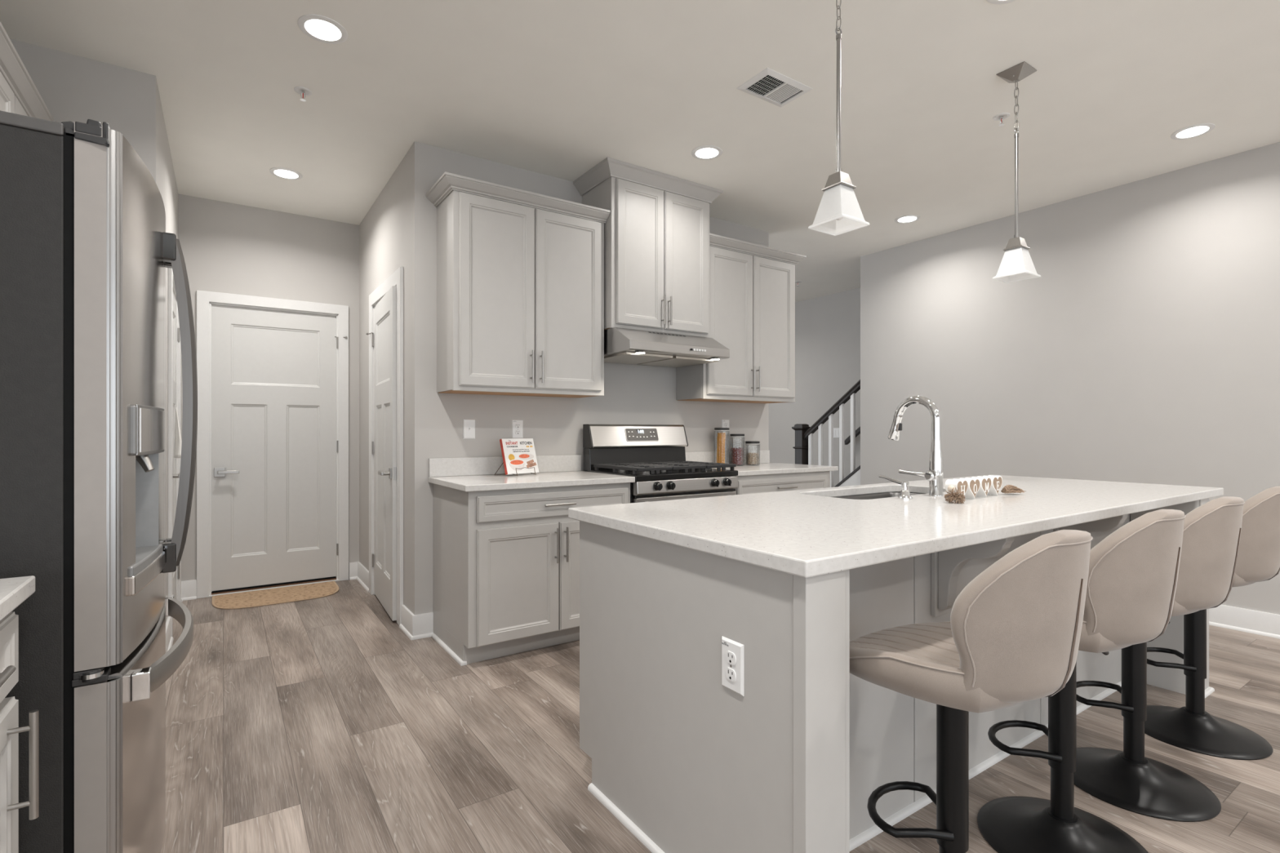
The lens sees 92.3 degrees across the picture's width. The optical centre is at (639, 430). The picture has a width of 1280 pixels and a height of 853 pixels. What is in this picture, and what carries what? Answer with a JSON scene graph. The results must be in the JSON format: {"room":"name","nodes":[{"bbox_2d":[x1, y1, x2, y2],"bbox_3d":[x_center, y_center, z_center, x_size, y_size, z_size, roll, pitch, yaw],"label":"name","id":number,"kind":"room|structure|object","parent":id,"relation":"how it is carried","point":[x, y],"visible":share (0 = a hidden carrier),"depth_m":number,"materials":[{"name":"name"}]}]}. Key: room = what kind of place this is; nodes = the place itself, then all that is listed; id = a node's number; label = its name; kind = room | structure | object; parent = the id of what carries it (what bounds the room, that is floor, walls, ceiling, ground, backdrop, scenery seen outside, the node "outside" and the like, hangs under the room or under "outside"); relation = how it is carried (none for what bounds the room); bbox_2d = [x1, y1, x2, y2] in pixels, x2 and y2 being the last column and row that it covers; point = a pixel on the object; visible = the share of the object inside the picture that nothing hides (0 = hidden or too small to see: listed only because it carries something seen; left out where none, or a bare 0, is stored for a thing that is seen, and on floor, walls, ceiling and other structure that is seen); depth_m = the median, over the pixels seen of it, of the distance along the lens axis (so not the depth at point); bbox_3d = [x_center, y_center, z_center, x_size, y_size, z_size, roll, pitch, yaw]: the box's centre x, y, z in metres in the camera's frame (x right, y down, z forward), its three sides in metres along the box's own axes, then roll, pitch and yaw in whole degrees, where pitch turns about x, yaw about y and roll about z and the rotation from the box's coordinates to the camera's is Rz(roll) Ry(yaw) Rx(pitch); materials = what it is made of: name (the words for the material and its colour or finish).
{"room":"kitchen","nodes":[
{"label":"kitchen","id":0,"kind":"room"},
{"bbox_2d":[158,90,178,622],"bbox_3d":[-2.761,-0.230,3.520,0.115,2.780,1.575,0,0,-34],"label":"wall","id":1,"kind":"structure","parent":0,"point":[167,187],"depth_m":3.35,"materials":[{"name":"paint"}]},
{"bbox_2d":[165,616,173,653],"bbox_3d":[-2.400,1.095,3.112,0.026,0.130,0.725,0,0,-34],"label":"baseboard","id":2,"kind":"structure","parent":1,"relation":"attached to","point":[169,639],"depth_m":3.28,"materials":[{"name":"white wood"}]},
{"bbox_2d":[168,267,181,636],"bbox_3d":[-2.902,0.102,3.759,0.118,2.117,0.904,0,0,-34],"label":"trim","id":3,"kind":"structure","parent":1,"relation":"attached to","point":[171,287],"depth_m":3.42,"materials":[{"name":"white wood"}]},
{"bbox_2d":[173,291,179,599],"bbox_3d":[-2.865,0.136,3.790,0.093,2.020,0.757,0,0,-34],"label":"door","id":4,"kind":"structure","parent":1,"relation":"in","point":[175,476],"depth_m":4.00,"materials":[{"name":"white wood"}]},
{"bbox_2d":[173,407,182,457],"bbox_3d":[-2.772,0.010,3.702,0.046,0.301,0.184,0,0,-34],"label":"hand towel","id":5,"kind":"object","parent":4,"relation":"hanging from","point":[178,441],"visible":0.94,"depth_m":3.67,"materials":[{"name":"white fabric"}]},
{"bbox_2d":[178,194,359,581],"bbox_3d":[-2.710,-0.230,4.578,1.355,2.780,0.120,0,0,-34],"label":"wall","id":6,"kind":"structure","parent":0,"point":[227,247],"depth_m":4.51,"materials":[{"name":"paint"}]},
{"bbox_2d":[181,579,196,602],"bbox_3d":[-3.096,1.095,4.208,0.101,0.130,0.060,0,0,-34],"label":"baseboard","id":7,"kind":"structure","parent":6,"relation":"attached to","point":[188,588],"depth_m":4.22,"materials":[{"name":"white wood"}]},
{"bbox_2d":[196,289,348,599],"bbox_3d":[-2.696,0.094,4.564,0.961,2.132,0.118,0,0,-34],"label":"trim","id":8,"kind":"structure","parent":6,"relation":"attached to","point":[205,300],"depth_m":4.32,"materials":[{"name":"white wood"}]},
{"bbox_2d":[211,577,336,595],"bbox_3d":[-2.700,1.150,4.571,0.817,0.020,0.102,0,0,-34],"label":"threshold","id":9,"kind":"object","parent":6,"relation":"attached to","point":[266,587],"depth_m":4.51,"materials":[{"name":"brown wood"}]},
{"bbox_2d":[208,579,339,597],"bbox_3d":[-2.667,1.154,4.521,0.827,0.012,0.021,0,0,-34],"label":"trim","id":10,"kind":"structure","parent":6,"relation":"attached to","point":[335,580],"depth_m":4.50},
{"bbox_2d":[211,304,346,593],"bbox_3d":[-2.648,0.122,4.551,0.872,2.032,0.098,0,0,-34],"label":"door","id":11,"kind":"structure","parent":6,"relation":"in","point":[275,446],"depth_m":4.53,"materials":[{"name":"white wood"}]},
{"bbox_2d":[359,149,409,609],"bbox_3d":[-1.720,-0.230,4.221,0.115,2.780,1.580,0,0,-34],"label":"wall","id":12,"kind":"structure","parent":0,"point":[384,229],"depth_m":4.09,"materials":[{"name":"paint"}]},
{"bbox_2d":[349,561,368,592],"bbox_3d":[-2.100,1.095,4.616,0.072,0.130,0.500,0,0,-34],"label":"baseboard","id":13,"kind":"structure","parent":12,"relation":"attached to","point":[357,571],"depth_m":4.72,"materials":[{"name":"white wood"}]},
{"bbox_2d":[365,285,396,621],"bbox_3d":[-1.711,0.136,4.049,0.093,2.020,0.817,0,0,-31],"label":"door","id":14,"kind":"structure","parent":12,"relation":"in","point":[384,335],"depth_m":3.98,"materials":[{"name":"white wood"}]},
{"bbox_2d":[368,266,403,625],"bbox_3d":[-1.635,0.092,4.065,0.120,2.135,0.945,0,0,-34],"label":"trim","id":15,"kind":"structure","parent":12,"relation":"attached to","point":[396,278],"depth_m":3.70,"materials":[{"name":"white wood"}]},
{"bbox_2d":[399,604,433,640],"bbox_3d":[-1.294,1.095,3.554,0.125,0.130,0.279,0,0,-34],"label":"baseboard","id":16,"kind":"structure","parent":12,"relation":"attached to","point":[420,626],"depth_m":3.46,"materials":[{"name":"white wood"}]},
{"bbox_2d":[9,38,768,614],"bbox_3d":[-0.951,-0.230,3.722,4.739,2.780,0.120,0,0,-34],"label":"wall","id":17,"kind":"structure","parent":0,"point":[634,393],"depth_m":3.52,"materials":[{"name":"paint"}]},
{"bbox_2d":[462,418,475,439],"bbox_3d":[-0.999,-0.011,3.607,0.074,0.118,0.017,0,0,-34],"label":"light switch","id":18,"kind":"object","parent":17,"relation":"attached to","point":[468,424],"visible":1,"depth_m":3.61,"materials":[{"name":"white plastic"}]},
{"bbox_2d":[428,454,581,476],"bbox_3d":[-0.788,0.208,3.745,0.970,0.104,0.019,0,0,-34],"label":"backsplash","id":19,"kind":"structure","parent":17,"relation":"attached to","point":[437,467],"depth_m":3.65,"materials":[{"name":"stone"}]},
{"bbox_2d":[511,419,523,438],"bbox_3d":[-0.751,-0.011,3.779,0.074,0.118,0.009,0,0,-34],"label":"wall outlet","id":20,"kind":"object","parent":17,"relation":"attached to","point":[517,424],"visible":1,"depth_m":3.78,"materials":[{"name":"white plastic"}]},
{"bbox_2d":[515,430,520,434],"bbox_3d":[-0.750,0.009,3.777,0.034,0.028,0.004,0,0,-34],"label":"receptacle","id":21,"kind":"object","parent":20,"relation":"attached to","point":[517,432],"depth_m":3.78,"materials":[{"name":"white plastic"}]},
{"bbox_2d":[515,423,520,428],"bbox_3d":[-0.750,-0.030,3.777,0.034,0.028,0.004,0,0,-34],"label":"receptacle","id":22,"kind":"object","parent":20,"relation":"attached to","point":[517,425],"depth_m":3.78,"materials":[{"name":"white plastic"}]},
{"bbox_2d":[426,171,610,397],"bbox_3d":[-0.695,-0.775,3.601,0.997,1.121,0.365,0,0,-34],"label":"upper cabinet","id":23,"kind":"object","parent":17,"relation":"attached to","point":[520,273],"visible":1,"depth_m":3.46,"materials":[{"name":"grey wood"}]},
{"bbox_2d":[573,156,723,337],"bbox_3d":[0.062,-1.122,4.071,0.909,0.994,0.436,0,0,-34],"label":"upper cabinet","id":24,"kind":"object","parent":17,"relation":"attached to","point":[656,228],"visible":0.91,"depth_m":3.89,"materials":[{"name":"grey wood"}]},
{"bbox_2d":[604,327,729,367],"bbox_3d":[0.104,-0.539,4.010,0.776,0.170,0.581,0,0,-34],"label":"range hood","id":25,"kind":"object","parent":24,"relation":"attached to","point":[621,345],"visible":0.98,"depth_m":3.80,"materials":[{"name":"silver metal"}]},
{"bbox_2d":[721,419,728,433],"bbox_3d":[0.662,-0.029,4.736,0.074,0.118,0.009,0,0,-34],"label":"wall outlet","id":26,"kind":"object","parent":17,"relation":"attached to","point":[725,423],"visible":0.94,"depth_m":4.73,"materials":[{"name":"white plastic"}]},
{"bbox_2d":[685,449,769,464],"bbox_3d":[0.654,0.208,4.722,0.941,0.104,0.019,0,0,-34],"label":"backsplash","id":27,"kind":"structure","parent":17,"relation":"attached to","point":[700,456],"depth_m":4.62,"materials":[{"name":"stone"}]},
{"bbox_2d":[675,233,806,403],"bbox_3d":[0.770,-0.780,4.593,0.976,1.121,0.365,0,0,-34],"label":"upper cabinet","id":28,"kind":"object","parent":17,"relation":"attached to","point":[752,286],"visible":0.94,"depth_m":4.44,"materials":[{"name":"grey wood"}]},
{"bbox_2d":[0,0,1279,302],"bbox_3d":[-0.003,-1.670,2.413,9.500,0.100,10.400,0,0,-34],"label":"ceiling","id":29,"kind":"structure","parent":0,"point":[556,88],"depth_m":2.92,"materials":[{"name":"paint"}]},
{"bbox_2d":[269,167,302,179],"bbox_3d":[-2.226,-1.617,3.872,0.180,0.006,0.180,0,0,-34],"label":"recessed light","id":30,"kind":"object","parent":29,"relation":"in","point":[285,173],"visible":1,"depth_m":3.86,"materials":[{"name":"white plastic"}]},
{"bbox_2d":[293,86,311,101],"bbox_3d":[-1.605,-1.598,2.930,0.076,0.044,0.076,0,0,-34],"label":"sprinkler","id":31,"kind":"object","parent":29,"relation":"attached to","point":[303,91],"visible":1,"depth_m":2.92,"materials":[{"name":"white plastic"}]},
{"bbox_2d":[297,13,347,44],"bbox_3d":[-1.278,-1.617,2.481,0.180,0.006,0.180,0,0,-34],"label":"recessed light","id":32,"kind":"object","parent":29,"relation":"in","point":[322,28],"visible":1,"depth_m":2.47,"materials":[{"name":"white plastic"}]},
{"bbox_2d":[691,145,722,159],"bbox_3d":[0.390,-1.617,3.580,0.180,0.006,0.180,0,0,-34],"label":"recessed light","id":33,"kind":"object","parent":29,"relation":"in","point":[705,152],"visible":1,"depth_m":3.57,"materials":[{"name":"white plastic"}]},
{"bbox_2d":[736,67,813,106],"bbox_3d":[0.636,-1.615,2.909,0.300,0.010,0.200,0,0,-34],"label":"ceiling vent","id":34,"kind":"object","parent":29,"relation":"in","point":[769,85],"visible":1,"depth_m":2.90,"materials":[{"name":"white plastic"}]},
{"bbox_2d":[808,0,869,235],"bbox_3d":[0.672,-1.155,2.082,0.143,0.930,0.143,0,0,-34],"label":"pendant light","id":35,"kind":"object","parent":29,"relation":"hanging from","point":[839,211],"visible":1,"depth_m":2.07,"materials":[{"name":"white glass"}]},
{"bbox_2d":[894,214,919,222],"bbox_3d":[2.041,-1.617,4.699,0.180,0.006,0.180,0,0,-34],"label":"recessed light","id":36,"kind":"object","parent":29,"relation":"in","point":[908,218],"visible":1,"depth_m":4.69,"materials":[{"name":"white plastic"}]},
{"bbox_2d":[992,112,1009,126],"bbox_3d":[1.861,-1.598,3.168,0.076,0.044,0.076,0,0,-34],"label":"sprinkler","id":37,"kind":"object","parent":29,"relation":"attached to","point":[1002,116],"visible":1,"depth_m":3.16,"materials":[{"name":"white plastic"}]},
{"bbox_2d":[986,0,1016,4],"bbox_3d":[1.357,-1.617,2.241,0.180,0.006,0.180,0,0,-34],"label":"recessed light","id":38,"kind":"object","parent":29,"relation":"in","point":[994,2],"visible":1,"depth_m":2.31,"materials":[{"name":"white plastic"}]},
{"bbox_2d":[992,61,1040,283],"bbox_3d":[1.700,-1.155,2.778,0.143,0.930,0.143,0,0,-34],"label":"pendant light","id":39,"kind":"object","parent":29,"relation":"hanging from","point":[1016,264],"visible":1,"depth_m":2.77,"materials":[{"name":"white glass"}]},
{"bbox_2d":[1170,123,1215,139],"bbox_3d":[2.987,-1.617,3.327,0.180,0.006,0.180,0,0,-34],"label":"recessed light","id":40,"kind":"object","parent":29,"relation":"in","point":[1197,130],"visible":1,"depth_m":3.32,"materials":[{"name":"white plastic"}]},
{"bbox_2d":[160,579,1279,852],"bbox_3d":[-0.003,1.160,2.413,9.500,0.001,10.400,0,0,-34],"label":"floor","id":41,"kind":"structure","parent":0,"point":[316,725],"depth_m":2.23,"materials":[{"name":"brown wood"}]},
{"bbox_2d":[0,611,38,852],"bbox_3d":[-1.194,0.727,0.669,0.703,0.866,0.606,0,0,-34],"label":"base cabinet","id":42,"kind":"object","parent":41,"relation":"on","point":[10,730],"visible":1,"depth_m":1.05,"materials":[{"name":"white wood"}]},
{"bbox_2d":[0,575,35,621],"bbox_3d":[-1.199,0.277,0.658,0.686,0.031,0.634,0,0,-34],"label":"countertop","id":43,"kind":"structure","parent":42,"relation":"on","point":[13,591],"depth_m":1.03,"materials":[{"name":"stone"}]},
{"bbox_2d":[0,110,197,852],"bbox_3d":[-1.583,0.264,1.454,0.870,1.793,0.914,0,0,-34],"label":"refrigerator","id":44,"kind":"object","parent":41,"relation":"on","point":[86,250],"visible":1,"depth_m":1.23,"materials":[{"name":"grey metal"}]},
{"bbox_2d":[78,668,104,679],"bbox_3d":[-1.112,0.492,1.246,0.041,0.009,0.041,0,0,-34],"label":"handle","id":45,"kind":"object","parent":44,"relation":"in","point":[83,673],"depth_m":1.24,"materials":[{"name":"silver metal"}]},
{"bbox_2d":[211,581,338,608],"bbox_3d":[-2.535,1.154,4.317,0.774,0.010,0.455,0,0,-34],"label":"door mat","id":46,"kind":"object","parent":41,"relation":"on","point":[312,591],"visible":1,"depth_m":4.27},
{"bbox_2d":[431,482,630,666],"bbox_3d":[-0.605,0.727,3.479,0.958,0.866,0.666,0,0,-34],"label":"base cabinet","id":47,"kind":"object","parent":41,"relation":"on","point":[506,562],"visible":0.88,"depth_m":3.16,"materials":[{"name":"grey wood"}]},
{"bbox_2d":[428,471,635,492],"bbox_3d":[-0.612,0.277,3.483,0.975,0.031,0.650,0,0,-34],"label":"countertop","id":48,"kind":"structure","parent":47,"relation":"on","point":[548,479],"depth_m":3.30,"materials":[{"name":"stone"}]},
{"bbox_2d":[493,462,536,475],"bbox_3d":[-0.715,0.195,3.643,0.152,0.129,0.248,0,0,44],"label":"easel","id":49,"kind":"object","parent":48,"relation":"on","point":[503,462],"visible":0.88,"depth_m":3.60,"materials":[{"name":"brown metal"}]},
{"bbox_2d":[499,438,538,475],"bbox_3d":[-0.713,0.151,3.641,0.081,0.209,0.224,0,0,44],"label":"cookbook","id":50,"kind":"object","parent":49,"relation":"on","point":[517,453],"visible":1,"depth_m":3.63,"materials":[{"name":"white paper"}]},
{"bbox_2d":[582,424,737,502],"bbox_3d":[0.139,0.543,3.944,0.782,1.173,0.665,0,0,-34],"label":"gas range","id":51,"kind":"object","parent":41,"relation":"on","point":[655,455],"visible":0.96,"depth_m":3.93,"materials":[{"name":"silver metal"}]},
{"bbox_2d":[586,468,737,481],"bbox_3d":[0.143,0.269,3.938,0.780,0.034,0.578,0,0,-34],"label":"cooktop","id":52,"kind":"object","parent":51,"relation":"in","point":[692,474],"depth_m":3.72,"materials":[{"name":"black metal"}]},
{"bbox_2d":[735,471,830,494],"bbox_3d":[0.842,0.727,4.459,0.950,0.866,0.666,0,0,-34],"label":"base cabinet","id":53,"kind":"object","parent":41,"relation":"on","point":[752,484],"visible":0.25,"depth_m":4.20,"materials":[{"name":"grey wood"}]},
{"bbox_2d":[711,462,838,475],"bbox_3d":[0.857,0.277,4.489,1.017,0.031,0.630,0,0,-34],"label":"countertop","id":54,"kind":"structure","parent":53,"relation":"on","point":[765,468],"depth_m":4.31,"materials":[{"name":"stone"}]},
{"bbox_2d":[714,427,729,463],"bbox_3d":[0.610,0.119,4.585,0.113,0.284,0.113,0,0,-34],"label":"storage jar","id":55,"kind":"object","parent":54,"relation":"on","point":[720,438],"visible":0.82,"depth_m":4.56,"materials":[{"name":"clear glass"}]},
{"bbox_2d":[729,434,745,466],"bbox_3d":[0.733,0.142,4.631,0.111,0.238,0.111,0,0,-34],"label":"storage jar","id":56,"kind":"object","parent":54,"relation":"on","point":[736,455],"visible":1,"depth_m":4.60,"materials":[{"name":"clear glass"}]},
{"bbox_2d":[745,440,759,465],"bbox_3d":[0.857,0.170,4.686,0.111,0.182,0.111,0,0,-34],"label":"storage jar","id":57,"kind":"object","parent":54,"relation":"on","point":[751,459],"visible":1,"depth_m":4.65,"materials":[{"name":"clear glass"}]},
{"bbox_2d":[791,379,860,487],"bbox_3d":[2.587,-0.134,5.886,1.031,2.587,2.048,0,0,-34],"label":"staircase","id":58,"kind":"structure","parent":41,"relation":"on","point":[803,447],"depth_m":6.09,"materials":[{"name":"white wood"}]},
{"bbox_2d":[579,492,1214,852],"bbox_3d":[1.171,0.728,2.399,2.690,0.864,0.990,0,0,-34],"label":"kitchen island","id":59,"kind":"object","parent":41,"relation":"on","point":[687,762],"visible":0.46,"depth_m":1.66,"materials":[{"name":"grey paint"}]},
{"bbox_2d":[721,636,743,696],"bbox_3d":[0.215,0.551,1.441,0.009,0.118,0.074,0,0,-34],"label":"wall outlet","id":60,"kind":"object","parent":59,"relation":"attached to","point":[732,651],"visible":1,"depth_m":1.43,"materials":[{"name":"white plastic"}]},
{"bbox_2d":[725,667,736,681],"bbox_3d":[0.213,0.571,1.440,0.004,0.028,0.034,0,0,-34],"label":"receptacle","id":61,"kind":"object","parent":60,"relation":"attached to","point":[731,673],"depth_m":1.44,"materials":[{"name":"white plastic"}]},
{"bbox_2d":[725,650,736,665],"bbox_3d":[0.213,0.531,1.440,0.004,0.028,0.034,0,0,-34],"label":"receptacle","id":62,"kind":"object","parent":60,"relation":"attached to","point":[731,655],"depth_m":1.44,"materials":[{"name":"white plastic"}]},
{"bbox_2d":[568,475,1223,577],"bbox_3d":[1.216,0.279,2.451,2.829,0.035,1.028,0,0,-34],"label":"island countertop","id":63,"kind":"structure","parent":59,"relation":"on","point":[806,533],"depth_m":1.84,"materials":[{"name":"stone"}]},
{"bbox_2d":[834,492,920,499],"bbox_3d":[1.044,0.398,2.659,0.776,0.200,0.366,0,0,-34],"label":"sink","id":64,"kind":"object","parent":63,"relation":"in","point":[870,496],"visible":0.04,"depth_m":2.89,"materials":[{"name":"silver metal"}]},
{"bbox_2d":[879,475,912,499],"bbox_3d":[0.998,0.218,2.400,0.054,0.086,0.133,0,0,-34],"label":"soap dispenser","id":65,"kind":"object","parent":63,"relation":"on","point":[904,492],"visible":1,"depth_m":2.36,"materials":[{"name":"silver metal"}]},
{"bbox_2d":[887,395,943,496],"bbox_3d":[1.122,0.058,2.549,0.108,0.407,0.241,0,0,-34],"label":"kitchen faucet","id":66,"kind":"object","parent":63,"relation":"on","point":[934,475],"visible":1,"depth_m":2.48,"materials":[{"name":"silver metal"}]},
{"bbox_2d":[943,475,1026,503],"bbox_3d":[1.331,0.221,2.382,0.571,0.079,0.098,0,0,-38],"label":"home sign","id":67,"kind":"object","parent":63,"relation":"on","point":[960,489],"visible":1,"depth_m":2.36,"materials":[{"name":"white paint"}]},
{"bbox_2d":[849,529,1093,852],"bbox_3d":[0.740,0.678,1.408,0.488,0.963,0.494,0,0,-34],"label":"bar stool","id":68,"kind":"object","parent":41,"relation":"on","point":[1011,636],"visible":0.99,"depth_m":1.20,"materials":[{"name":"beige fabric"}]},
{"bbox_2d":[977,509,1186,852],"bbox_3d":[1.214,0.678,1.732,0.488,0.963,0.494,0,0,-34],"label":"bar stool","id":69,"kind":"object","parent":41,"relation":"on","point":[1133,574],"visible":0.69,"depth_m":1.57,"materials":[{"name":"beige fabric"}]},
{"bbox_2d":[1074,496,1244,822],"bbox_3d":[1.657,0.678,2.032,0.488,0.963,0.494,0,0,-34],"label":"bar stool","id":70,"kind":"object","parent":41,"relation":"on","point":[1127,780],"visible":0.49,"depth_m":1.91,"materials":[{"name":"black metal"}]},
{"bbox_2d":[1144,486,1279,759],"bbox_3d":[2.168,0.678,2.375,0.488,0.963,0.494,0,0,-34],"label":"bar stool","id":71,"kind":"object","parent":41,"relation":"on","point":[1189,727],"visible":0.56,"depth_m":2.27,"materials":[{"name":"black metal"}]},
{"bbox_2d":[768,287,860,487],"bbox_3d":[3.239,-0.230,5.936,0.100,2.780,8.200,0,0,-34],"label":"wall","id":72,"kind":"structure","parent":0,"point":[828,327],"depth_m":7.38,"materials":[{"name":"paint"}]},
{"bbox_2d":[833,427,839,438],"bbox_3d":[2.302,0.025,7.223,0.008,0.118,0.118,0,0,-34],"label":"light switch","id":73,"kind":"object","parent":72,"relation":"attached to","point":[836,430],"visible":0.73,"depth_m":7.22,"materials":[{"name":"white plastic"}]},
{"bbox_2d":[844,426,860,444],"bbox_3d":[2.960,-0.663,6.170,0.099,1.643,2.100,0,0,-34],"label":"wall handrail","id":74,"kind":"object","parent":72,"relation":"attached to","point":[847,441],"visible":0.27,"depth_m":6.95,"materials":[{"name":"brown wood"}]},
{"bbox_2d":[860,142,1279,614],"bbox_3d":[4.003,-0.230,2.943,0.130,2.780,6.785,0,0,-34],"label":"wall","id":75,"kind":"structure","parent":0,"point":[1144,348],"depth_m":4.15,"materials":[{"name":"paint"}]},
{"bbox_2d":[1208,604,1279,639],"bbox_3d":[3.939,1.095,2.899,0.026,0.130,6.785,0,0,-34],"label":"baseboard","id":76,"kind":"structure","parent":75,"relation":"attached to","point":[1246,620],"depth_m":3.55,"materials":[{"name":"white wood"}]},
{"bbox_3d":[-2.089,-0.230,1.266,0.100,2.780,2.680,0,0,-34],"label":"wall","id":77,"kind":"structure","parent":0,"visible":0},
{"bbox_2d":[0,21,54,121],"bbox_3d":[-2.382,-0.771,2.131,0.381,1.061,0.920,0,0,-34],"label":"upper cabinet","id":78,"kind":"object","parent":77,"relation":"attached to","point":[19,95],"visible":0.21,"depth_m":2.21,"materials":[{"name":"white wood"}]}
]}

